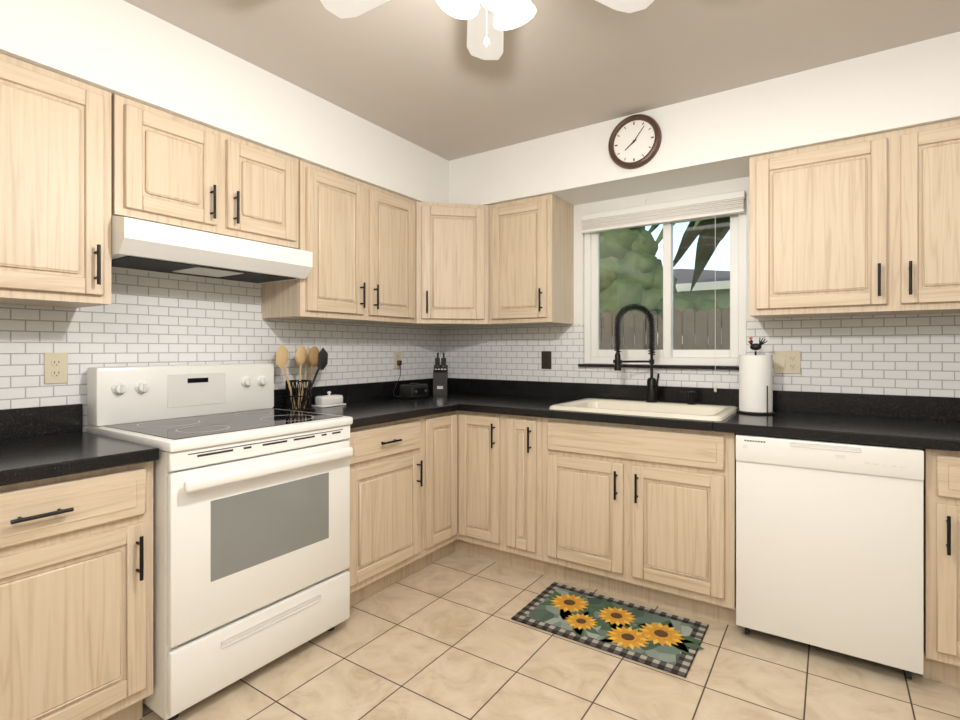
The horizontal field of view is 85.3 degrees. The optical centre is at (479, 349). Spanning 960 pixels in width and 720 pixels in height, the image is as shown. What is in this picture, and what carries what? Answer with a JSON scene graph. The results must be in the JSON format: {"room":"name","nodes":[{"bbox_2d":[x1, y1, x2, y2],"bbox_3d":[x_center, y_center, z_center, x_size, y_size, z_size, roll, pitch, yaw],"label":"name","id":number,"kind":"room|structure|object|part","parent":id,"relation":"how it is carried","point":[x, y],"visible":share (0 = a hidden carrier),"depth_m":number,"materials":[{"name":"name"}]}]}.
{"room":"kitchen","nodes":[
{"label":"kitchen","id":0,"kind":"room"},
{"bbox_2d":[0,267,440,431],"bbox_3d":[-1.629,-0.004,2.019,0.120,2.470,4.840,0,0,34],"label":"wall","id":1,"kind":"structure","parent":0,"point":[147,318],"depth_m":2.33,"materials":[{"name":"tile"}]},
{"bbox_2d":[0,53,110,307],"bbox_3d":[-1.577,-0.533,1.661,0.364,0.748,0.605,0,0,34],"label":"upper cabinet","id":2,"kind":"object","parent":1,"relation":"attached to","point":[55,189],"visible":1,"depth_m":1.69,"materials":[{"name":"brown wood"}]},
{"bbox_2d":[44,353,67,383],"bbox_3d":[-1.592,0.071,1.957,0.008,0.116,0.072,0,0,34],"label":"electrical outlet","id":3,"kind":"object","parent":1,"relation":"attached to","point":[55,368],"visible":1,"depth_m":1.95,"materials":[{"name":"beige plastic"}]},
{"bbox_2d":[262,160,414,324],"bbox_3d":[-0.733,-0.533,2.913,0.364,0.748,0.835,0,0,34],"label":"upper cabinet","id":4,"kind":"object","parent":1,"relation":"attached to","point":[356,238],"visible":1,"depth_m":2.73,"materials":[{"name":"brown wood"}]},
{"bbox_2d":[394,351,401,368],"bbox_3d":[-0.543,0.071,3.494,0.030,0.116,0.072,0,0,34],"label":"electrical outlet","id":5,"kind":"object","parent":1,"relation":"attached to","point":[397,360],"visible":1,"depth_m":3.49,"materials":[{"name":"beige plastic"}]},
{"bbox_2d":[0,0,959,205],"bbox_3d":[0.204,-1.074,0.784,4.300,0.330,4.600,0,0,34],"label":"soffit","id":6,"kind":"structure","parent":0,"point":[721,136],"depth_m":2.33,"materials":[{"name":"white paint"}]},
{"bbox_2d":[111,94,297,248],"bbox_3d":[-1.187,-0.694,2.239,0.364,0.426,0.770,0,0,34],"label":"upper cabinet","id":7,"kind":"object","parent":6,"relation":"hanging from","point":[170,169],"visible":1,"depth_m":2.08,"materials":[{"name":"brown wood"}]},
{"bbox_2d":[111,215,312,283],"bbox_3d":[-1.170,-0.403,2.228,0.405,0.149,0.784,0,0,34],"label":"hood vent","id":8,"kind":"object","parent":7,"relation":"attached to","point":[137,244],"visible":0.92,"depth_m":2.07,"materials":[{"name":"white metal"}]},
{"bbox_2d":[608,114,661,168],"bbox_3d":[0.805,-1.087,2.725,0.276,0.276,0.036,0,0,34],"label":"wall clock","id":9,"kind":"object","parent":6,"relation":"attached to","point":[634,141],"visible":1,"depth_m":2.72,"materials":[{"name":"brown"}]},
{"bbox_2d":[124,0,959,160],"bbox_3d":[0.204,-1.279,0.784,4.540,0.080,4.840,0,0,34],"label":"ceiling","id":10,"kind":"structure","parent":0,"point":[416,72],"depth_m":2.17,"materials":[{"name":"grey paint"}]},
{"bbox_2d":[321,0,653,59],"bbox_3d":[0.016,-0.986,1.230,1.058,0.505,0.966,0,0,34],"label":"fan","id":11,"kind":"object","parent":10,"relation":"hanging from","point":[503,15],"depth_m":1.47,"materials":[{"name":"white glass"}]},
{"bbox_3d":[0.016,-0.801,1.270,0.018,0.134,0.017,0,0,34],"label":"fan pull chain","id":12,"kind":"part","parent":11,"relation":"part of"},
{"bbox_2d":[140,551,959,719],"bbox_3d":[0.204,1.261,0.784,4.540,0.060,4.840,0,0,34],"label":"floor","id":13,"kind":"structure","parent":0,"point":[446,637],"depth_m":1.97,"materials":[{"name":"tile"}]},
{"bbox_2d":[0,461,152,719],"bbox_3d":[-1.452,0.794,1.595,0.644,0.874,0.600,0,0,34],"label":"base cabinet","id":14,"kind":"object","parent":13,"relation":"on","point":[76,596],"visible":0.96,"depth_m":1.51,"materials":[{"name":"brown wood"}]},
{"bbox_2d":[0,404,158,485],"bbox_3d":[-1.458,0.283,1.595,0.633,0.145,0.608,0,0,34],"label":"countertop","id":15,"kind":"structure","parent":14,"relation":"on","point":[41,442],"depth_m":1.68,"materials":[{"name":"black stone"}]},
{"bbox_2d":[86,363,352,719],"bbox_3d":[-1.025,0.650,2.140,0.698,1.162,0.766,0,0,34],"label":"range","id":16,"kind":"object","parent":13,"relation":"on","point":[251,526],"visible":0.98,"depth_m":1.94,"materials":[{"name":"white metal"}]},
{"bbox_2d":[346,417,422,606],"bbox_3d":[-0.692,0.794,2.723,0.644,0.874,0.555,0,0,34],"label":"base cabinet","id":17,"kind":"object","parent":13,"relation":"on","point":[386,473],"visible":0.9,"depth_m":2.55,"materials":[{"name":"brown wood"}]},
{"bbox_2d":[411,411,510,573],"bbox_3d":[-0.171,0.794,3.258,0.913,0.874,0.913,0,0,34],"label":"base cabinet","id":18,"kind":"object","parent":13,"relation":"on","point":[462,489],"visible":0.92,"depth_m":2.95,"materials":[{"name":"brown wood"}]},
{"bbox_2d":[273,381,460,428],"bbox_3d":[-0.613,0.283,2.826,0.660,0.145,0.810,0,0,34],"label":"countertop","id":19,"kind":"structure","parent":18,"relation":"on","point":[372,403],"depth_m":2.96,"materials":[{"name":"black stone"}]},
{"bbox_2d":[276,344,327,410],"bbox_3d":[-0.928,0.144,2.723,0.137,0.343,0.336,0,0,34],"label":"utensil crock","id":20,"kind":"object","parent":19,"relation":"on","point":[314,356],"visible":0.94,"depth_m":2.70,"materials":[{"name":"black metal"}]},
{"bbox_2d":[312,391,345,407],"bbox_3d":[-0.839,0.274,2.897,0.090,0.082,0.170,0,0,34],"label":"butter dish","id":21,"kind":"object","parent":19,"relation":"on","point":[328,400],"visible":1,"depth_m":2.85,"materials":[{"name":"white ceramic"}]},
{"bbox_2d":[398,378,959,451],"bbox_3d":[1.143,0.283,2.526,3.908,0.145,0.656,0,0,34],"label":"countertop","id":22,"kind":"structure","parent":18,"relation":"on","point":[927,422],"depth_m":2.45,"materials":[{"name":"black stone"}]},
{"bbox_2d":[400,383,427,397],"bbox_3d":[-0.429,0.269,3.416,0.120,0.092,0.170,0,0,34],"label":"appliance box","id":23,"kind":"object","parent":22,"relation":"on","point":[413,390],"visible":1,"depth_m":3.36,"materials":[{"name":"black plastic"}]},
{"bbox_2d":[433,353,447,395],"bbox_3d":[-0.272,0.170,3.594,0.095,0.291,0.111,0,0,-1],"label":"knife block","id":24,"kind":"object","parent":22,"relation":"on","point":[440,380],"visible":1,"depth_m":3.54,"materials":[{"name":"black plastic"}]},
{"bbox_2d":[613,303,658,401],"bbox_3d":[0.876,0.019,2.902,0.234,0.550,0.163,0,0,34],"label":"spring faucet","id":25,"kind":"object","parent":22,"relation":"on","point":[652,385],"visible":1,"depth_m":2.89,"materials":[{"name":"black metal"}]},
{"bbox_2d":[549,398,737,420],"bbox_3d":[0.849,0.392,2.717,0.840,0.194,0.533,0,0,34],"label":"sink basin","id":26,"kind":"object","parent":22,"relation":"in","point":[706,412],"visible":0.4,"depth_m":2.73,"materials":[{"name":"beige ceramic"}]},
{"bbox_2d":[680,390,695,404],"bbox_3d":[1.116,0.258,2.793,0.075,0.073,0.056,0,0,34],"label":"soap dispenser","id":27,"kind":"object","parent":26,"relation":"on","point":[691,398],"visible":1,"depth_m":2.78,"materials":[{"name":"black metal"}]},
{"bbox_2d":[736,337,775,414],"bbox_3d":[1.366,0.128,2.581,0.172,0.375,0.172,0,0,34],"label":"paper towel holder","id":28,"kind":"object","parent":22,"relation":"on","point":[755,384],"visible":1,"depth_m":2.52,"materials":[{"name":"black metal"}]},
{"bbox_2d":[504,414,548,575],"bbox_3d":[0.380,0.794,3.048,0.233,0.874,0.644,0,0,34],"label":"base cabinet","id":29,"kind":"object","parent":13,"relation":"on","point":[523,490],"visible":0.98,"depth_m":2.81,"materials":[{"name":"brown wood"}]},
{"bbox_2d":[511,582,708,677],"bbox_3d":[0.589,1.224,2.336,0.784,0.012,0.445,0,0,34],"label":"rug","id":30,"kind":"object","parent":13,"relation":"on","point":[667,642],"visible":1,"depth_m":2.29,"materials":[{"name":"multicoloured fabric"}]},
{"bbox_2d":[542,418,737,626],"bbox_3d":[0.862,0.794,2.723,0.925,0.874,0.644,0,0,34],"label":"base cabinet","id":31,"kind":"object","parent":13,"relation":"on","point":[646,514],"visible":0.98,"depth_m":2.45,"materials":[{"name":"brown wood"}]},
{"bbox_2d":[736,434,923,679],"bbox_3d":[1.498,0.797,2.276,0.612,0.868,0.594,0,0,34],"label":"dishwasher","id":32,"kind":"object","parent":13,"relation":"on","point":[829,545],"visible":1,"depth_m":2.02,"materials":[{"name":"white metal"}]},
{"bbox_2d":[917,448,959,686],"bbox_3d":[2.017,0.794,1.945,0.600,0.874,0.644,0,0,34],"label":"base cabinet","id":33,"kind":"object","parent":13,"relation":"on","point":[942,566],"visible":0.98,"depth_m":1.86,"materials":[{"name":"brown wood"}]},
{"bbox_2d":[441,176,959,396],"bbox_3d":[1.522,-0.004,2.741,4.300,2.470,0.120,0,0,34],"label":"wall","id":34,"kind":"structure","parent":0,"point":[912,354],"depth_m":2.69,"materials":[{"name":"tile"}]},
{"bbox_2d":[381,201,509,327],"bbox_3d":[-0.209,-0.533,3.455,0.629,0.748,0.629,0,0,34],"label":"upper cabinet","id":35,"kind":"object","parent":34,"relation":"attached to","point":[451,265],"visible":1,"depth_m":3.22,"materials":[{"name":"brown wood"}]},
{"bbox_2d":[489,194,573,325],"bbox_3d":[0.310,-0.533,3.264,0.435,0.748,0.364,0,0,34],"label":"upper cabinet","id":36,"kind":"object","parent":34,"relation":"attached to","point":[531,260],"visible":1,"depth_m":3.14,"materials":[{"name":"brown wood"}]},
{"bbox_2d":[541,351,550,368],"bbox_3d":[0.432,0.071,3.396,0.072,0.116,0.008,0,0,34],"label":"electrical outlet","id":37,"kind":"object","parent":34,"relation":"attached to","point":[545,359],"visible":1,"depth_m":3.40,"materials":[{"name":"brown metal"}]},
{"bbox_2d":[578,364,738,369],"bbox_3d":[1.015,0.100,2.991,0.960,0.018,0.028,0,0,34],"label":"window sill ledge","id":38,"kind":"object","parent":34,"relation":"attached to","point":[667,366],"visible":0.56,"depth_m":2.94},
{"bbox_2d":[584,196,746,365],"bbox_3d":[1.056,-0.364,3.052,0.917,0.907,0.075,0,0,34],"label":"window unit","id":39,"kind":"structure","parent":34,"relation":"in","point":[666,355],"depth_m":3.00,"materials":[{"name":"white plastic"}]},
{"bbox_2d":[581,190,744,391],"bbox_3d":[1.010,-0.299,2.983,0.910,1.063,0.049,0,0,34],"label":"window shade","id":40,"kind":"object","parent":39,"relation":"attached to","point":[723,204],"visible":0.96,"depth_m":2.93,"materials":[{"name":"white fabric"}]},
{"bbox_2d":[774,351,800,373],"bbox_3d":[1.556,0.066,2.639,0.118,0.116,0.009,0,0,34],"label":"electrical outlet","id":41,"kind":"object","parent":34,"relation":"attached to","point":[787,362],"visible":1,"depth_m":2.64,"materials":[{"name":"beige plastic"}]},
{"bbox_2d":[750,119,959,318],"bbox_3d":[1.788,-0.533,2.268,1.070,0.748,0.364,0,0,34],"label":"upper cabinet","id":42,"kind":"object","parent":34,"relation":"attached to","point":[865,225],"visible":1,"depth_m":2.22,"materials":[{"name":"brown wood"}]},
{"label":"outside","id":43,"kind":"structure","parent":0,"visible":0},
{"bbox_3d":[7.290,1.431,16.942,26.000,0.100,29.879,0,0,34],"label":"ground","id":44,"kind":"structure","parent":43,"visible":0},
{"bbox_2d":[599,226,676,344],"bbox_3d":[1.754,-1.119,9.220,3.360,5.012,1.612,0,0,34],"label":"tree","id":45,"kind":"object","parent":44,"relation":"on","point":[633,283],"depth_m":8.15,"materials":[{"name":"green plant"}]},
{"bbox_2d":[599,308,729,349],"bbox_3d":[2.731,0.444,6.229,8.808,1.874,0.055,0,0,34],"label":"fence","id":46,"kind":"object","parent":44,"relation":"on","point":[702,327],"depth_m":6.40,"materials":[{"name":"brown wood"}]},
{"bbox_2d":[612,269,729,344],"bbox_3d":[4.727,-0.544,16.896,10.700,3.850,7.720,0,0,34],"label":"house","id":47,"kind":"structure","parent":44,"relation":"on","point":[723,277],"depth_m":12.35,"materials":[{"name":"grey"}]},
{"bbox_2d":[649,216,729,292],"bbox_3d":[4.924,-0.933,8.906,4.152,4.663,4.157,0,0,34],"label":"tree","id":48,"kind":"object","parent":44,"relation":"on","point":[701,259],"depth_m":10.49,"materials":[{"name":"green plant"}]},
{"bbox_2d":[655,292,723,335],"bbox_3d":[3.812,0.288,6.909,2.818,2.186,1.274,0,0,34],"label":"tree","id":49,"kind":"object","parent":44,"relation":"on","point":[707,302],"depth_m":7.12,"materials":[{"name":"green plant"}]}
]}

